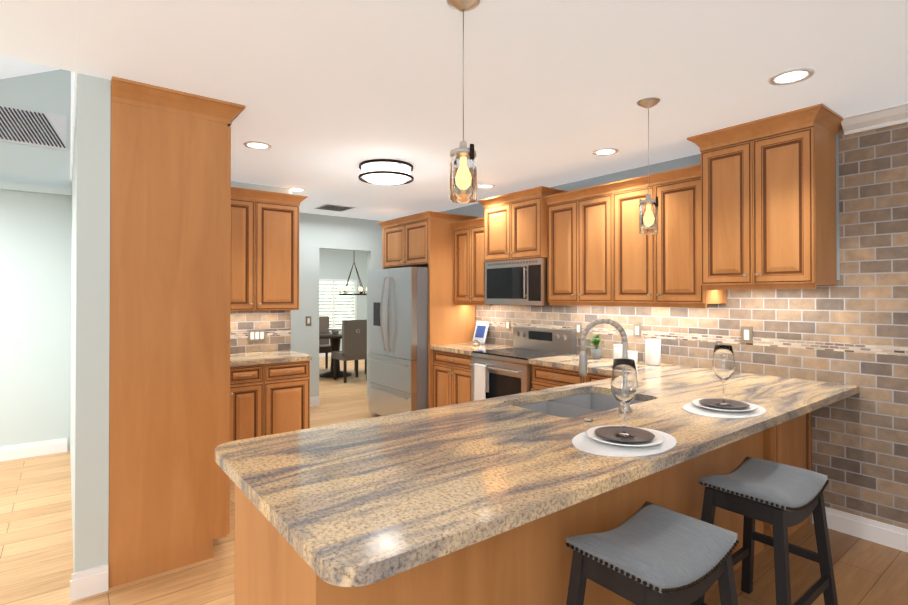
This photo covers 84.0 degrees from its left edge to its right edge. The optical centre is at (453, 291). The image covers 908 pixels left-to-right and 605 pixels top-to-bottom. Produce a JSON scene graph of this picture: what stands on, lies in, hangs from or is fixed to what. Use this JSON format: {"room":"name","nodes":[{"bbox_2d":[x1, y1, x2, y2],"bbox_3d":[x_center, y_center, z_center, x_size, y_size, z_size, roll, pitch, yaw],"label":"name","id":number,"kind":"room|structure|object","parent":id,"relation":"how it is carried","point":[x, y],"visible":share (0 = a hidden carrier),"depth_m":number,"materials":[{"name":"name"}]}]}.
{"room":"kitchen","nodes":[
{"label":"kitchen","id":0,"kind":"room"},
{"bbox_2d":[0,69,71,450],"bbox_3d":[-5.309,-0.362,3.507,4.210,3.700,0.200,0,-1,-38],"label":"wall","id":1,"kind":"structure","parent":0,"point":[35,271],"depth_m":4.60,"materials":[{"name":"white paint"}]},
{"bbox_2d":[0,105,66,149],"bbox_3d":[-4.047,-1.496,4.422,1.024,0.320,0.025,0,-1,-38],"label":"air vent","id":2,"kind":"object","parent":1,"relation":"in","point":[31,127],"visible":1,"depth_m":4.58,"materials":[{"name":"white metal"}]},
{"bbox_2d":[0,438,66,461],"bbox_3d":[-5.287,1.425,3.449,4.190,0.125,0.017,0,-1,-38],"label":"baseboard","id":3,"kind":"structure","parent":1,"relation":"attached to","point":[20,451],"depth_m":4.57,"materials":[{"name":"white"}]},
{"bbox_2d":[70,73,110,572],"bbox_3d":[-2.805,0.217,3.813,0.134,2.545,3.368,0,-1,-38],"label":"wall","id":4,"kind":"structure","parent":0,"point":[90,321],"depth_m":2.48,"materials":[{"name":"white paint"}]},
{"bbox_2d":[231,181,290,353],"bbox_3d":[-2.333,0.223,4.649,1.636,2.545,0.120,0,-1,-38],"label":"wall","id":5,"kind":"structure","parent":0,"point":[259,187],"depth_m":4.92,"materials":[{"name":"white paint"}]},
{"bbox_2d":[228,310,290,353],"bbox_3d":[-2.068,0.374,4.768,1.050,0.414,0.012,0,-1,-38],"label":"wall tile","id":6,"kind":"structure","parent":5,"relation":"attached to","point":[276,324],"depth_m":4.91,"materials":[{"name":"stone"}]},
{"bbox_2d":[248,329,265,341],"bbox_3d":[-1.907,0.422,4.879,0.168,0.118,0.007,0,-1,-38],"label":"light switch","id":7,"kind":"object","parent":6,"relation":"attached to","point":[257,335],"visible":1,"depth_m":4.88,"materials":[{"name":"beige plastic"}]},
{"bbox_2d":[230,187,307,310],"bbox_3d":[-1.934,-0.370,4.615,1.072,1.080,0.402,0,-1,-38],"label":"upper cabinet","id":8,"kind":"object","parent":5,"relation":"attached to","point":[264,250],"visible":0.65,"depth_m":4.60,"materials":[{"name":"brown wood"}]},
{"bbox_2d":[291,212,382,396],"bbox_3d":[-1.240,0.139,7.224,6.800,2.750,0.120,0,-1,-38],"label":"wall","id":9,"kind":"structure","parent":0,"point":[317,232],"depth_m":6.70,"materials":[{"name":"white paint"}]},
{"bbox_2d":[306,316,310,324],"bbox_3d":[-1.913,0.380,6.622,0.075,0.118,0.007,0,-1,-38],"label":"light switch","id":10,"kind":"object","parent":9,"relation":"attached to","point":[308,320],"visible":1,"depth_m":6.62,"materials":[{"name":"beige plastic"}]},
{"bbox_2d":[310,396,319,406],"bbox_3d":[-2.761,1.443,5.953,2.450,0.125,0.017,0,-1,-38],"label":"baseboard","id":11,"kind":"structure","parent":9,"relation":"attached to","point":[314,401],"depth_m":6.66,"materials":[{"name":"white"}]},
{"bbox_2d":[319,249,366,350],"bbox_3d":[-3.937,0.170,11.458,5.940,2.750,0.120,0,-1,-38],"label":"wall","id":12,"kind":"structure","parent":0,"point":[335,264],"depth_m":12.39,"materials":[{"name":"white paint"}]},
{"bbox_2d":[319,353,330,356],"bbox_3d":[-3.895,1.484,11.392,5.700,0.120,0.019,0,-1,-38],"label":"baseboard","id":13,"kind":"structure","parent":12,"relation":"attached to","point":[320,354],"depth_m":11.99,"materials":[{"name":"white"}]},
{"bbox_2d":[319,279,356,327],"bbox_3d":[-2.908,0.290,12.169,1.200,1.200,0.060,0,-1,-38],"label":"window shutters","id":14,"kind":"object","parent":12,"relation":"attached to","point":[333,291],"visible":0.62,"depth_m":12.21,"materials":[{"name":"white"}]},
{"bbox_2d":[0,356,907,604],"bbox_3d":[-1.962,1.497,4.876,11.200,0.001,14.700,0,-1,-38],"label":"floor","id":15,"kind":"structure","parent":0,"point":[36,551],"depth_m":2.78,"materials":[{"name":"brown wood"}]},
{"bbox_2d":[108,76,245,587],"bbox_3d":[-1.699,0.212,3.007,0.630,2.544,0.856,0,-1,-38],"label":"pantry cabinet","id":16,"kind":"object","parent":15,"relation":"on","point":[170,304],"visible":0.98,"depth_m":2.68,"materials":[{"name":"brown wood"}]},
{"bbox_2d":[230,361,309,440],"bbox_3d":[-1.879,1.058,4.488,1.017,0.873,0.654,0,-1,-38],"label":"base cabinet","id":17,"kind":"object","parent":15,"relation":"on","point":[269,399],"visible":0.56,"depth_m":4.34,"materials":[{"name":"brown wood"}]},
{"bbox_2d":[230,350,311,366],"bbox_3d":[-1.883,0.600,4.505,1.030,0.040,0.626,0,-1,-38],"label":"countertop","id":18,"kind":"structure","parent":17,"relation":"on","point":[257,358],"depth_m":4.46,"materials":[{"name":"stone"}]},
{"bbox_2d":[319,316,330,368],"bbox_3d":[-2.599,1.008,9.798,0.500,1.049,0.506,0,-1,-38],"label":"dining chair","id":19,"kind":"object","parent":15,"relation":"on","point":[324,346],"visible":0.27,"depth_m":9.98,"materials":[{"name":"fabric"}]},
{"bbox_2d":[319,331,351,377],"bbox_3d":[-2.181,1.149,9.256,1.200,0.760,1.200,0,-1,-38],"label":"dining table","id":20,"kind":"object","parent":15,"relation":"on","point":[335,339],"visible":0.65,"depth_m":9.17,"materials":[{"name":"brown wood"}]},
{"bbox_2d":[328,328,341,333],"bbox_3d":[-2.181,0.718,9.259,0.260,0.100,0.260,0,-1,-38],"label":"bowl","id":21,"kind":"object","parent":20,"relation":"on","point":[335,330],"visible":0.98,"depth_m":9.21,"materials":[{"name":"white ceramic"}]},
{"bbox_2d":[332,319,366,382],"bbox_3d":[-1.776,1.000,8.732,0.500,1.049,0.506,0,-1,-38],"label":"dining chair","id":22,"kind":"object","parent":15,"relation":"on","point":[354,339],"visible":0.88,"depth_m":8.52,"materials":[{"name":"fabric"}]},
{"bbox_2d":[235,484,494,604],"bbox_3d":[-0.355,1.038,1.749,0.580,0.872,0.781,0,-1,-38],"label":"base cabinet","id":23,"kind":"object","parent":15,"relation":"on","point":[268,570],"depth_m":1.53,"materials":[{"name":"brown wood"}]},
{"bbox_2d":[368,267,427,415],"bbox_3d":[-0.447,0.618,6.050,0.916,1.775,0.962,0,-1,-38],"label":"refrigerator","id":24,"kind":"object","parent":15,"relation":"on","point":[398,340],"visible":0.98,"depth_m":5.64,"materials":[{"name":"grey metal"}]},
{"bbox_2d":[377,211,477,407],"bbox_3d":[-0.348,0.315,6.128,0.698,2.382,1.153,0,-1,-38],"label":"enclosure","id":25,"kind":"object","parent":15,"relation":"on","point":[424,239],"visible":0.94,"depth_m":5.69,"materials":[{"name":"brown wood"}]},
{"bbox_2d":[433,350,472,407],"bbox_3d":[0.212,1.065,5.434,0.653,0.873,0.718,0,-1,-38],"label":"base cabinet","id":26,"kind":"object","parent":15,"relation":"on","point":[451,378],"visible":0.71,"depth_m":5.28,"materials":[{"name":"brown wood"}]},
{"bbox_2d":[430,343,512,354],"bbox_3d":[0.213,0.607,5.438,0.652,0.040,0.720,0,-1,-38],"label":"countertop","id":27,"kind":"structure","parent":26,"relation":"on","point":[465,348],"depth_m":5.31,"materials":[{"name":"stone"}]},
{"bbox_2d":[473,340,478,345],"bbox_3d":[0.238,0.553,5.469,0.065,0.066,0.066,0,-1,-38],"label":"ornament ball","id":28,"kind":"object","parent":27,"relation":"on","point":[475,342],"visible":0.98,"depth_m":5.45,"materials":[{"name":"silver metal"}]},
{"bbox_2d":[469,321,489,344],"bbox_3d":[0.281,0.461,5.692,0.148,0.253,0.200,0,-1,-38],"label":"cookbook stand","id":29,"kind":"object","parent":27,"relation":"on","point":[480,332],"visible":0.81,"depth_m":5.69,"materials":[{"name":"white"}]},
{"bbox_2d":[469,326,575,400],"bbox_3d":[0.633,0.929,4.823,0.722,1.135,0.756,0,-1,-38],"label":"range","id":30,"kind":"object","parent":15,"relation":"on","point":[510,371],"visible":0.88,"depth_m":4.73,"materials":[{"name":"silver metal"}]},
{"bbox_2d":[474,363,488,400],"bbox_3d":[0.259,0.858,4.737,0.045,0.357,0.160,0,-1,-38],"label":"hanging towel","id":31,"kind":"object","parent":30,"relation":"hanging from","point":[481,380],"visible":0.9,"depth_m":4.71,"materials":[{"name":"white fabric"}]},
{"bbox_2d":[495,490,610,604],"bbox_3d":[0.116,1.041,2.113,0.610,0.872,0.781,0,-1,-38],"label":"peninsula base panel","id":32,"kind":"object","parent":15,"relation":"on","point":[529,563],"depth_m":1.78,"materials":[{"name":"brown wood"}]},
{"bbox_2d":[531,364,586,390],"bbox_3d":[1.088,1.057,4.329,0.616,0.872,0.574,0,-1,-38],"label":"base cabinet","id":33,"kind":"object","parent":15,"relation":"on","point":[543,377],"depth_m":4.18,"materials":[{"name":"brown wood"}]},
{"bbox_2d":[528,354,678,373],"bbox_3d":[1.204,0.597,4.141,0.667,0.040,1.020,0,-1,-38],"label":"countertop","id":34,"kind":"structure","parent":33,"relation":"on","point":[604,365],"depth_m":4.12,"materials":[{"name":"stone"}]},
{"bbox_2d":[586,333,605,358],"bbox_3d":[1.239,0.466,4.383,0.167,0.224,0.167,0,-1,-38],"label":"potted plant","id":35,"kind":"object","parent":34,"relation":"on","point":[596,353],"visible":1,"depth_m":4.36,"materials":[{"name":"green plant"}]},
{"bbox_2d":[613,344,621,359],"bbox_3d":[1.395,0.509,4.233,0.106,0.135,0.106,0,-1,-38],"label":"canister","id":36,"kind":"object","parent":34,"relation":"on","point":[617,351],"visible":0.5,"depth_m":4.19,"materials":[{"name":"white ceramic"}]},
{"bbox_2d":[628,351,637,363],"bbox_3d":[1.436,0.528,4.081,0.102,0.095,0.102,0,-1,-38],"label":"canister","id":37,"kind":"object","parent":34,"relation":"on","point":[633,355],"visible":0.62,"depth_m":4.04,"materials":[{"name":"white ceramic"}]},
{"bbox_2d":[645,339,660,364],"bbox_3d":[1.578,0.475,3.996,0.118,0.200,0.118,0,-1,-38],"label":"canister","id":38,"kind":"object","parent":34,"relation":"on","point":[652,351],"visible":1,"depth_m":3.95,"materials":[{"name":"white ceramic"}]},
{"bbox_2d":[587,372,610,381],"bbox_3d":[1.406,1.054,3.917,0.616,0.872,0.466,0,-1,-38],"label":"base cabinet","id":39,"kind":"object","parent":15,"relation":"on","point":[590,376],"depth_m":3.84,"materials":[{"name":"brown wood"}]},
{"bbox_2d":[565,501,738,604],"bbox_3d":[0.652,1.128,1.654,0.568,0.694,0.398,0,-1,-38],"label":"bar stool","id":40,"kind":"object","parent":15,"relation":"on","point":[647,553],"visible":1,"depth_m":1.59,"materials":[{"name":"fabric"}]},
{"bbox_2d":[611,448,718,604],"bbox_3d":[0.722,1.044,2.580,0.920,0.872,0.781,0,-1,-38],"label":"base cabinet","id":41,"kind":"object","parent":15,"relation":"on","point":[677,488],"depth_m":2.30,"materials":[{"name":"brown wood"}]},
{"bbox_2d":[215,365,859,586],"bbox_3d":[0.777,0.585,2.460,3.396,0.040,1.119,0,-1,-38],"label":"countertop","id":42,"kind":"structure","parent":41,"relation":"on","point":[362,502],"depth_m":1.63,"materials":[{"name":"stone"}]},
{"bbox_2d":[517,393,642,417],"bbox_3d":[0.671,0.713,2.647,0.794,0.210,0.479,0,-1,-38],"label":"sink","id":43,"kind":"object","parent":42,"relation":"in","point":[578,405],"visible":0.04,"depth_m":2.83,"materials":[{"name":"silver metal"}]},
{"bbox_2d":[579,319,631,421],"bbox_3d":[0.661,0.344,2.342,0.322,0.438,0.217,0,-1,-38],"label":"faucet","id":44,"kind":"object","parent":42,"relation":"on","point":[583,366],"visible":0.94,"depth_m":2.39,"materials":[{"name":"silver metal"}]},
{"bbox_2d":[572,428,676,456],"bbox_3d":[0.640,0.558,1.895,0.450,0.003,0.330,0,-1,-38],"label":"placemat","id":45,"kind":"object","parent":42,"relation":"on","point":[583,441],"visible":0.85,"depth_m":1.80,"materials":[{"name":"white"}]},
{"bbox_2d":[586,425,663,446],"bbox_3d":[0.640,0.546,1.895,0.278,0.020,0.278,0,-1,-38],"label":"dinner plate","id":46,"kind":"object","parent":45,"relation":"on","point":[657,439],"visible":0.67,"depth_m":1.84,"materials":[{"name":"white ceramic"}]},
{"bbox_2d":[594,426,654,441],"bbox_3d":[0.640,0.539,1.895,0.216,0.016,0.216,0,-1,-38],"label":"salad plate","id":47,"kind":"object","parent":46,"relation":"on","point":[639,434],"visible":0.81,"depth_m":1.91,"materials":[{"name":"grey ceramic"}]},
{"bbox_2d":[611,358,637,437],"bbox_3d":[0.640,0.398,1.896,0.098,0.285,0.098,0,-1,-38],"label":"wine glass","id":48,"kind":"object","parent":47,"relation":"on","point":[624,384],"visible":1,"depth_m":1.86,"materials":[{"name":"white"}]},
{"bbox_2d":[683,402,765,417],"bbox_3d":[1.301,0.562,2.430,0.450,0.003,0.330,0,-1,-38],"label":"placemat","id":49,"kind":"object","parent":42,"relation":"on","point":[691,407],"visible":0.6,"depth_m":2.34,"materials":[{"name":"white"}]},
{"bbox_2d":[692,398,756,411],"bbox_3d":[1.301,0.550,2.430,0.278,0.020,0.278,0,-1,-38],"label":"dinner plate","id":50,"kind":"object","parent":49,"relation":"on","point":[749,408],"visible":0.48,"depth_m":2.37,"materials":[{"name":"white ceramic"}]},
{"bbox_2d":[699,398,749,408],"bbox_3d":[1.301,0.543,2.430,0.216,0.016,0.216,0,-1,-38],"label":"salad plate","id":51,"kind":"object","parent":50,"relation":"on","point":[711,402],"visible":0.85,"depth_m":2.44,"materials":[{"name":"grey ceramic"}]},
{"bbox_2d":[712,345,734,405],"bbox_3d":[1.301,0.402,2.431,0.098,0.285,0.098,0,-1,-38],"label":"wine glass","id":52,"kind":"object","parent":51,"relation":"on","point":[723,363],"visible":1,"depth_m":2.40,"materials":[{"name":"white"}]},
{"bbox_2d":[719,431,763,570],"bbox_3d":[1.317,1.048,3.039,0.584,0.872,0.781,0,-1,-38],"label":"base cabinet","id":53,"kind":"object","parent":15,"relation":"on","point":[731,455],"depth_m":2.71,"materials":[{"name":"brown wood"}]},
{"bbox_2d":[690,457,837,604],"bbox_3d":[1.349,1.132,2.192,0.568,0.694,0.398,0,-1,-38],"label":"bar stool","id":54,"kind":"object","parent":15,"relation":"on","point":[780,497],"visible":1,"depth_m":2.15,"materials":[{"name":"fabric"}]},
{"bbox_2d":[763,412,811,536],"bbox_3d":[1.807,1.050,3.397,0.616,0.872,0.848,0,-1,-38],"label":"base cabinet","id":55,"kind":"object","parent":15,"relation":"on","point":[789,442],"depth_m":3.04,"materials":[{"name":"brown wood"}]},
{"bbox_2d":[647,366,751,381],"bbox_3d":[1.727,0.592,3.464,0.667,0.040,0.450,0,-1,-38],"label":"countertop","id":56,"kind":"structure","parent":55,"relation":"on","point":[704,374],"depth_m":3.54,"materials":[{"name":"stone"}]},
{"bbox_2d":[0,0,907,220],"bbox_3d":[-1.888,-1.095,4.636,11.000,2.058,14.200,0,-1,-38],"label":"ceiling","id":57,"kind":"structure","parent":0,"point":[331,95],"depth_m":2.44,"materials":[{"name":"white paint"}]},
{"bbox_2d":[244,141,271,149],"bbox_3d":[-1.412,-1.053,3.626,0.190,0.006,0.190,0,-1,-38],"label":"recessed light","id":58,"kind":"object","parent":57,"relation":"in","point":[258,145],"visible":1,"depth_m":3.63,"materials":[{"name":"white"}]},
{"bbox_2d":[287,188,305,191],"bbox_3d":[-1.609,-1.042,5.141,0.190,0.006,0.190,0,-1,-38],"label":"recessed light","id":59,"kind":"object","parent":57,"relation":"in","point":[298,189],"visible":0.81,"depth_m":5.13,"materials":[{"name":"white"}]},
{"bbox_2d":[314,204,355,211],"bbox_3d":[-1.472,-1.034,6.207,0.380,0.008,0.380,0,-1,-38],"label":"ceiling vent","id":60,"kind":"object","parent":57,"relation":"in","point":[331,207],"visible":1,"depth_m":6.16,"materials":[{"name":"white metal"}]},
{"bbox_2d":[338,262,366,294],"bbox_3d":[-1.895,-0.579,9.553,0.540,1.280,0.600,0,-1,-38],"label":"chandelier","id":61,"kind":"object","parent":57,"relation":"hanging from","point":[346,289],"visible":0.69,"depth_m":9.47,"materials":[{"name":"brown metal"}]},
{"bbox_2d":[358,159,413,184],"bbox_3d":[-0.566,-0.987,4.215,0.458,0.129,0.458,0,-1,-38],"label":"flush ceiling light","id":62,"kind":"object","parent":57,"relation":"attached to","point":[384,172],"visible":1,"depth_m":4.07,"materials":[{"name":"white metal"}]},
{"bbox_2d":[446,0,479,203],"bbox_3d":[0.034,-0.701,1.847,0.124,0.736,0.124,0,-1,-38],"label":"pendant light","id":63,"kind":"object","parent":57,"relation":"hanging from","point":[463,176],"visible":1,"depth_m":1.81,"materials":[{"name":"clear glass"}]},
{"bbox_2d":[477,184,494,188],"bbox_3d":[0.309,-1.043,4.979,0.190,0.006,0.190,0,-1,-38],"label":"recessed light","id":64,"kind":"object","parent":57,"relation":"in","point":[484,186],"visible":0.92,"depth_m":4.97,"materials":[{"name":"white"}]},
{"bbox_2d":[592,148,618,155],"bbox_3d":[1.140,-1.052,3.789,0.190,0.006,0.190,0,-1,-38],"label":"recessed light","id":65,"kind":"object","parent":57,"relation":"in","point":[604,151],"visible":1,"depth_m":3.78,"materials":[{"name":"white"}]},
{"bbox_2d":[637,97,659,234],"bbox_3d":[1.085,-0.694,2.809,0.124,0.736,0.124,0,-1,-38],"label":"pendant light","id":66,"kind":"object","parent":57,"relation":"hanging from","point":[648,215],"visible":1,"depth_m":2.77,"materials":[{"name":"clear glass"}]},
{"bbox_2d":[768,68,813,84],"bbox_3d":[1.663,-1.061,2.488,0.190,0.006,0.190,0,-1,-38],"label":"recessed light","id":67,"kind":"object","parent":57,"relation":"in","point":[793,75],"visible":1,"depth_m":2.48,"materials":[{"name":"white"}]},
{"bbox_2d":[442,131,839,519],"bbox_3d":[1.819,0.219,4.013,0.120,2.545,8.700,0,-1,-38],"label":"wall","id":68,"kind":"structure","parent":0,"point":[476,210],"depth_m":4.24,"materials":[{"name":"grey paint"}]},
{"bbox_2d":[450,217,491,305],"bbox_3d":[0.291,-0.313,5.559,0.388,0.920,0.593,0,-1,-38],"label":"upper cabinet","id":69,"kind":"object","parent":68,"relation":"attached to","point":[469,275],"visible":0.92,"depth_m":5.49,"materials":[{"name":"brown wood"}]},
{"bbox_2d":[485,258,548,305],"bbox_3d":[0.699,-0.091,4.990,0.435,0.434,0.794,0,-1,-38],"label":"microwave","id":70,"kind":"object","parent":68,"relation":"attached to","point":[518,282],"visible":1,"depth_m":4.82,"materials":[{"name":"silver metal"}]},
{"bbox_2d":[477,186,567,261],"bbox_3d":[0.690,-0.627,4.987,0.458,0.630,0.898,0,-1,-38],"label":"upper cabinet","id":71,"kind":"object","parent":68,"relation":"attached to","point":[515,225],"visible":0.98,"depth_m":4.81,"materials":[{"name":"brown wood"}]},
{"bbox_2d":[543,183,614,305],"bbox_3d":[1.176,-0.374,4.413,0.388,0.986,0.698,0,-1,-38],"label":"upper cabinet","id":72,"kind":"object","parent":68,"relation":"attached to","point":[580,261],"visible":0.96,"depth_m":4.29,"materials":[{"name":"brown wood"}]},
{"bbox_2d":[609,164,726,307],"bbox_3d":[1.613,-0.378,3.847,0.388,0.986,0.728,0,-1,-38],"label":"upper cabinet","id":73,"kind":"object","parent":68,"relation":"attached to","point":[662,268],"visible":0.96,"depth_m":3.71,"materials":[{"name":"brown wood"}]},
{"bbox_2d":[476,123,907,528],"bbox_3d":[2.341,0.213,3.226,0.012,2.544,6.815,0,-1,-38],"label":"wall tile","id":74,"kind":"structure","parent":68,"relation":"attached to","point":[850,327],"depth_m":3.11,"materials":[{"name":"stone"}]},
{"bbox_2d":[505,320,509,330],"bbox_3d":[0.585,0.362,5.485,0.007,0.118,0.075,0,-1,-38],"label":"electrical outlet","id":75,"kind":"object","parent":74,"relation":"attached to","point":[507,325],"visible":1,"depth_m":5.48,"materials":[{"name":"beige plastic"}]},
{"bbox_2d":[575,322,581,334],"bbox_3d":[1.168,0.344,4.729,0.007,0.118,0.075,0,-1,-38],"label":"electrical outlet","id":76,"kind":"object","parent":74,"relation":"attached to","point":[578,327],"visible":0.93,"depth_m":4.72,"materials":[{"name":"beige plastic"}]},
{"bbox_2d":[633,323,641,337],"bbox_3d":[1.544,0.325,4.242,0.007,0.118,0.075,0,-1,-38],"label":"electrical outlet","id":77,"kind":"object","parent":74,"relation":"attached to","point":[637,330],"visible":1,"depth_m":4.24,"materials":[{"name":"beige plastic"}]},
{"bbox_2d":[741,326,752,343],"bbox_3d":[2.069,0.303,3.561,0.007,0.118,0.075,0,-1,-38],"label":"electrical outlet","id":78,"kind":"object","parent":74,"relation":"attached to","point":[746,334],"visible":1,"depth_m":3.56,"materials":[{"name":"beige plastic"}]},
{"bbox_2d":[687,104,843,289],"bbox_3d":[2.012,-0.536,3.277,0.452,1.044,0.780,0,-1,-38],"label":"upper cabinet","id":79,"kind":"object","parent":68,"relation":"attached to","point":[768,203],"visible":1,"depth_m":3.11,"materials":[{"name":"brown wood"}]},
{"bbox_2d":[812,507,907,551],"bbox_3d":[3.359,1.413,1.875,0.017,0.125,3.445,0,-1,-38],"label":"baseboard","id":80,"kind":"structure","parent":68,"relation":"attached to","point":[892,536],"depth_m":3.01,"materials":[{"name":"white wood"}]},
{"bbox_2d":[841,103,907,134],"bbox_3d":[3.386,-1.024,1.802,0.085,0.090,3.270,0,-1,-38],"label":"crown molding","id":81,"kind":"structure","parent":68,"relation":"attached to","point":[878,118],"depth_m":2.96,"materials":[{"name":"white wood"}]},
{"label":"outside","id":82,"kind":"structure","parent":0,"visible":0},
{"bbox_2d":[319,282,351,325],"bbox_3d":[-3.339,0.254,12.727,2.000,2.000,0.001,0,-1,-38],"label":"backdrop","id":83,"kind":"structure","parent":82,"point":[336,299],"depth_m":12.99,"materials":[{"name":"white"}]}
]}

